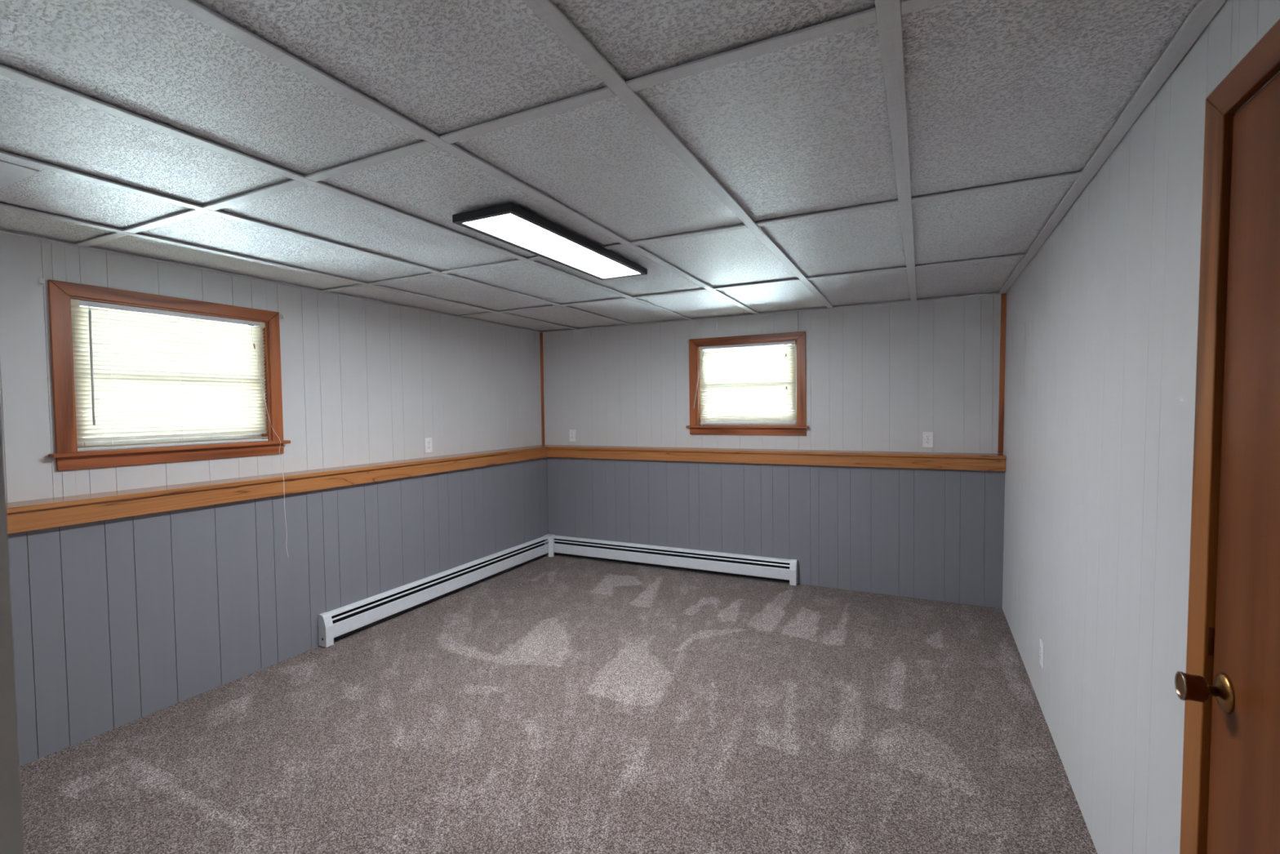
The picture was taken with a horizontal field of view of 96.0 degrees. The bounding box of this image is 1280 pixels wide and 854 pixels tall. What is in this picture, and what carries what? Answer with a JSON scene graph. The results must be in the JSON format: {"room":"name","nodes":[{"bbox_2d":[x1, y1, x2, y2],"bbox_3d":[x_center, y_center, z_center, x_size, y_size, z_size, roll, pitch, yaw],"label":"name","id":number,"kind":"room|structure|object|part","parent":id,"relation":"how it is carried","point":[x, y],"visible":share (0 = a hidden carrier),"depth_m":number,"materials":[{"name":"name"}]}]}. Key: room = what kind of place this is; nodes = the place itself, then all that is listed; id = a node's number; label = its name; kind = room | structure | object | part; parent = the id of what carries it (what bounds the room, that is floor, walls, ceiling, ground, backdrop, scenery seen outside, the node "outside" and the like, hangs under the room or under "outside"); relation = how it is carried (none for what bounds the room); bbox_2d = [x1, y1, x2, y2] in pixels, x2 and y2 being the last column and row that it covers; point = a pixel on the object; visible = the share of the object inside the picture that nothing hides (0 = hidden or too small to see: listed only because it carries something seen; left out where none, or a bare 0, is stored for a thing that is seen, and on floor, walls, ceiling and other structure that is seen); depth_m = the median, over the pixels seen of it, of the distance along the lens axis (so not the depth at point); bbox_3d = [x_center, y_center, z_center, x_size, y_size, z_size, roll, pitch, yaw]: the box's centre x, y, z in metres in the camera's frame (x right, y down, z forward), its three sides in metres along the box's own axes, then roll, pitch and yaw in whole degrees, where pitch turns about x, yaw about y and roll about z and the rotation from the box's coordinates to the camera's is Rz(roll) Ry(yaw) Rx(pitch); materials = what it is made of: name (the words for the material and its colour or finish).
{"room":"empty basement room","nodes":[
{"label":"empty basement room","id":0,"kind":"room"},
{"bbox_2d":[0,392,23,853],"bbox_3d":[-1.276,0.204,0.788,4.410,2.500,0.110,0,2,26],"label":"wall","id":1,"kind":"structure","parent":0,"point":[11,841],"depth_m":0.47,"materials":[{"name":"paint"}]},
{"bbox_2d":[0,231,548,766],"bbox_3d":[-2.042,0.111,3.875,0.315,2.500,5.002,0,2,26],"label":"wall","id":2,"kind":"structure","parent":0,"point":[117,622],"depth_m":3.28,"materials":[{"name":"paint"}]},
{"bbox_2d":[38,277,44,285],"bbox_3d":[-2.665,-0.649,2.565,0.026,0.036,0.016,0,2,26],"label":"curtain bracket","id":3,"kind":"object","parent":2,"relation":"attached to","point":[41,280],"visible":1,"depth_m":2.56,"materials":[{"name":"plastic"}]},
{"bbox_2d":[47,279,290,471],"bbox_3d":[-2.501,-0.250,3.100,0.250,0.862,1.079,0,2,26],"label":"window","id":4,"kind":"structure","parent":2,"relation":"in","point":[68,457],"depth_m":2.89,"materials":[{"name":"brown wood"}]},
{"bbox_3d":[-2.640,-0.271,2.628,0.016,0.780,0.064,0,2,26],"label":"casing","id":5,"kind":"part","parent":4,"relation":"part of","materials":[{"name":"brown wood"}]},
{"bbox_3d":[-2.432,-0.651,3.050,0.016,0.060,1.029,0,2,26],"label":"head casing","id":6,"kind":"part","parent":4,"relation":"part of","materials":[{"name":"brown wood"}]},
{"bbox_3d":[-2.517,-0.255,3.108,0.045,0.711,0.878,0,2,26],"label":"sash frame","id":7,"kind":"part","parent":4,"relation":"part of","materials":[{"name":"white plastic"}]},
{"bbox_3d":[-2.440,0.110,3.085,0.125,0.018,1.079,0,2,26],"label":"sill","id":8,"kind":"part","parent":4,"relation":"part of","materials":[{"name":"brown wood"}]},
{"bbox_2d":[70,298,288,558],"bbox_3d":[-2.335,0.085,3.051,0.262,1.392,0.912,0,2,26],"label":"mini blind","id":9,"kind":"object","parent":4,"relation":"attached to","point":[168,386],"visible":0.93,"depth_m":3.00,"materials":[{"name":"plastic"}]},
{"bbox_3d":[-2.582,-0.237,2.806,0.028,0.670,0.001,0,2,26],"label":"ladder cord","id":10,"kind":"part","parent":9,"relation":"part of","materials":[{"name":"white fabric"}]},
{"bbox_3d":[-2.455,-0.596,3.063,0.027,0.026,0.821,0,2,26],"label":"head rail","id":11,"kind":"part","parent":9,"relation":"part of","materials":[{"name":"plastic"}]},
{"bbox_3d":[-2.446,0.093,3.086,0.025,0.012,0.877,0,2,26],"label":"rail","id":12,"kind":"part","parent":9,"relation":"part of","materials":[{"name":"plastic"}]},
{"bbox_3d":[-2.455,-0.247,3.066,0.028,0.670,0.001,0,2,26],"label":"ladder cord","id":13,"kind":"part","parent":9,"relation":"part of","materials":[{"name":"white fabric"}]},
{"bbox_3d":[-2.318,-0.258,3.344,0.028,0.670,0.001,0,2,26],"label":"ladder cord","id":14,"kind":"part","parent":9,"relation":"part of","materials":[{"name":"white fabric"}]},
{"bbox_3d":[-2.145,0.084,3.404,0.231,1.365,0.111,0,2,26],"label":"lift cord","id":15,"kind":"part","parent":9,"relation":"part of","materials":[{"name":"white fabric"}]},
{"bbox_3d":[-2.214,-0.306,3.496,0.016,0.780,0.064,0,2,26],"label":"casing","id":16,"kind":"part","parent":4,"relation":"part of","materials":[{"name":"brown wood"}]},
{"bbox_2d":[5,444,547,533],"bbox_3d":[-1.951,0.324,3.817,0.209,0.108,4.722,0,2,26],"label":"ledge","id":17,"kind":"object","parent":2,"relation":"attached to","point":[55,512],"visible":1,"depth_m":3.08,"materials":[{"name":"brown wood"}]},
{"bbox_2d":[280,313,284,319],"bbox_3d":[-2.190,-0.676,3.532,0.026,0.036,0.016,0,2,26],"label":"curtain bracket","id":18,"kind":"object","parent":2,"relation":"attached to","point":[282,316],"visible":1,"depth_m":3.53,"materials":[{"name":"plastic"}]},
{"bbox_2d":[424,437,432,453],"bbox_3d":[-1.683,0.145,4.588,0.009,0.118,0.072,0,2,26],"label":"wall outlet","id":19,"kind":"object","parent":2,"relation":"attached to","point":[428,446],"visible":1,"depth_m":4.58,"materials":[{"name":"white plastic"}]},
{"bbox_2d":[317,536,548,647],"bbox_3d":[-1.448,1.223,4.651,0.073,0.200,2.397,0,2,26],"label":"baseboard heater","id":20,"kind":"object","parent":2,"relation":"attached to","point":[335,624],"visible":1,"depth_m":4.25,"materials":[{"name":"metal"}]},
{"bbox_2d":[19,554,1097,853],"bbox_3d":[-0.222,1.367,2.954,4.120,0.001,4.860,0,2,26],"label":"floor","id":21,"kind":"structure","parent":0,"point":[557,704],"depth_m":2.55,"materials":[{"name":"carpet"}]},
{"bbox_2d":[543,533,555,556],"bbox_3d":[-0.895,1.180,5.726,0.117,0.199,0.119,0,2,26],"label":"baseboard heater","id":22,"kind":"object","parent":21,"relation":"on","point":[550,538],"visible":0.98,"depth_m":5.68,"materials":[{"name":"metal"}]},
{"bbox_2d":[0,0,1226,332],"bbox_3d":[-0.631,-0.973,1.924,4.560,0.264,7.182,0,2,26],"label":"ceiling","id":23,"kind":"structure","parent":0,"point":[753,157],"depth_m":1.68,"materials":[{"name":"paint"}]},
{"bbox_2d":[0,160,39,188],"bbox_3d":[-2.226,-0.830,1.786,0.388,0.004,0.404,0,2,26],"label":"cover plate","id":24,"kind":"object","parent":23,"relation":"attached to","point":[10,173],"visible":1,"depth_m":1.89,"materials":[{"name":"white plastic"}]},
{"bbox_2d":[452,202,647,279],"bbox_3d":[-0.358,-0.861,2.796,0.298,0.031,1.205,0,2,26],"label":"ceiling light","id":25,"kind":"object","parent":23,"relation":"in","point":[511,224],"visible":1,"depth_m":2.60,"materials":[{"name":"white plastic"}]},
{"bbox_3d":[-0.617,-0.840,2.267,0.297,0.031,0.026,0,2,26],"label":"frame rail","id":26,"kind":"part","parent":25,"relation":"part of","materials":[{"name":"black metal"}]},
{"bbox_3d":[-0.480,-0.862,2.856,0.026,0.031,1.204,0,2,26],"label":"frame rail","id":27,"kind":"part","parent":25,"relation":"part of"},
{"bbox_3d":[-0.236,-0.861,2.736,0.026,0.031,1.204,0,2,26],"label":"frame rail","id":28,"kind":"part","parent":25,"relation":"part of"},
{"bbox_3d":[-0.098,-0.883,3.325,0.297,0.031,0.026,0,2,26],"label":"frame rail","id":29,"kind":"part","parent":25,"relation":"part of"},
{"bbox_2d":[542,292,1006,608],"bbox_3d":[0.923,0.031,5.029,4.300,2.500,0.315,0,2,26],"label":"wall","id":30,"kind":"structure","parent":0,"point":[879,376],"depth_m":4.67,"materials":[{"name":"paint"}]},
{"bbox_2d":[539,332,544,444],"bbox_3d":[-1.009,-0.393,5.945,0.022,1.154,0.022,0,2,26],"label":"trim","id":31,"kind":"structure","parent":30,"relation":"attached to","point":[540,333],"depth_m":5.94,"materials":[{"name":"brown wood"}]},
{"bbox_2d":[569,429,575,441],"bbox_3d":[-0.681,0.087,5.811,0.072,0.118,0.009,0,2,26],"label":"wall outlet","id":32,"kind":"object","parent":30,"relation":"attached to","point":[572,432],"visible":1,"depth_m":5.81,"materials":[{"name":"white plastic"}]},
{"bbox_2d":[552,535,797,586],"bbox_3d":[0.202,1.181,5.214,2.397,0.200,0.073,0,2,26],"label":"baseboard heater","id":33,"kind":"object","parent":30,"relation":"attached to","point":[726,563],"visible":0.98,"depth_m":5.12,"materials":[{"name":"metal"}]},
{"bbox_2d":[685,331,808,435],"bbox_3d":[0.950,-0.365,5.081,1.079,0.862,0.250,0,2,26],"label":"window","id":34,"kind":"structure","parent":30,"relation":"in","point":[695,427],"depth_m":5.00,"materials":[{"name":"brown wood"}]},
{"bbox_3d":[0.478,-0.401,5.217,0.064,0.780,0.016,0,2,26],"label":"casing","id":35,"kind":"part","parent":34,"relation":"part of","materials":[{"name":"brown wood"}]},
{"bbox_2d":[693,340,795,424],"bbox_3d":[0.898,-0.371,5.022,0.902,0.703,0.068,0,2,26],"label":"mini blind","id":36,"kind":"object","parent":34,"relation":"attached to","point":[768,399],"visible":1,"depth_m":5.02,"materials":[{"name":"plastic"}]},
{"bbox_3d":[0.922,-0.709,5.017,0.798,0.026,0.027,0,2,26],"label":"head rail","id":37,"kind":"part","parent":36,"relation":"part of","materials":[{"name":"plastic"}]},
{"bbox_3d":[0.932,-0.032,5.040,0.854,0.012,0.025,0,2,26],"label":"rail","id":38,"kind":"part","parent":36,"relation":"part of","materials":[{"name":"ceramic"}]},
{"bbox_3d":[1.201,-0.366,4.894,0.001,0.657,0.028,0,2,26],"label":"ladder cord","id":39,"kind":"part","parent":36,"relation":"part of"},
{"bbox_3d":[0.927,-0.002,5.037,1.079,0.018,0.125,0,2,26],"label":"sill","id":40,"kind":"part","parent":34,"relation":"part of","materials":[{"name":"brown wood"}]},
{"bbox_3d":[0.907,-0.763,4.992,1.029,0.060,0.016,0,2,26],"label":"head casing","id":41,"kind":"part","parent":34,"relation":"part of","materials":[{"name":"brown wood"}]},
{"bbox_3d":[0.958,-0.370,5.096,0.878,0.711,0.045,0,2,26],"label":"sash frame","id":42,"kind":"part","parent":34,"relation":"part of","materials":[{"name":"white plastic"}]},
{"bbox_3d":[1.347,-0.399,4.791,0.064,0.780,0.016,0,2,26],"label":"casing","id":43,"kind":"part","parent":34,"relation":"part of","materials":[{"name":"brown wood"}]},
{"bbox_2d":[545,444,1006,471],"bbox_3d":[0.772,0.247,4.992,4.060,0.108,0.209,0,2,26],"label":"ledge","id":44,"kind":"object","parent":30,"relation":"attached to","point":[908,460],"visible":0.97,"depth_m":4.66,"materials":[{"name":"brown wood"}]},
{"bbox_2d":[922,431,933,447],"bbox_3d":[2.199,0.097,4.398,0.072,0.118,0.009,0,2,26],"label":"wall outlet","id":45,"kind":"object","parent":30,"relation":"attached to","point":[927,437],"visible":1,"depth_m":4.40,"materials":[{"name":"white plastic"}]},
{"bbox_2d":[997,293,1006,453],"bbox_3d":[2.619,-0.384,4.162,0.031,1.149,0.026,1,3,26],"label":"trim","id":46,"kind":"structure","parent":30,"relation":"attached to","point":[1003,297],"depth_m":4.16,"materials":[{"name":"brown wood"}]},
{"bbox_2d":[1002,0,1279,853],"bbox_3d":[1.645,0.129,1.988,0.150,2.510,4.862,1,2,26],"label":"wall","id":47,"kind":"structure","parent":0,"point":[1102,320],"depth_m":1.72,"materials":[{"name":"paint"}]},
{"bbox_2d":[1039,638,1044,668],"bbox_3d":[1.909,1.077,2.738,0.009,0.118,0.072,0,3,26],"label":"wall outlet","id":48,"kind":"object","parent":47,"relation":"attached to","point":[1042,645],"visible":1,"depth_m":2.71,"materials":[{"name":"white plastic"}]},
{"bbox_2d":[1174,18,1279,853],"bbox_3d":[0.997,0.384,0.778,0.203,2.080,0.939,1,2,26],"label":"door","id":49,"kind":"structure","parent":47,"relation":"in","point":[1229,687],"depth_m":1.06,"materials":[{"name":"brown wood"}]},
{"bbox_3d":[1.075,0.503,1.106,0.052,0.052,0.052,1,2,26],"label":"knob","id":50,"kind":"part","parent":49,"relation":"part of","materials":[{"name":"gold metal"}]},
{"bbox_3d":[1.151,0.368,1.179,0.018,2.079,0.083,1,2,26],"label":"casing","id":51,"kind":"part","parent":49,"relation":"part of","materials":[{"name":"brown wood"}]},
{"bbox_3d":[1.135,0.426,1.142,0.013,0.057,0.002,1,2,26],"label":"strike plate","id":52,"kind":"part","parent":49,"relation":"part of","materials":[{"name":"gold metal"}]},
{"bbox_3d":[0.959,-0.622,0.756,0.018,0.070,0.936,1,2,26],"label":"head casing","id":53,"kind":"part","parent":49,"relation":"part of","materials":[{"name":"brown wood"}]}
]}

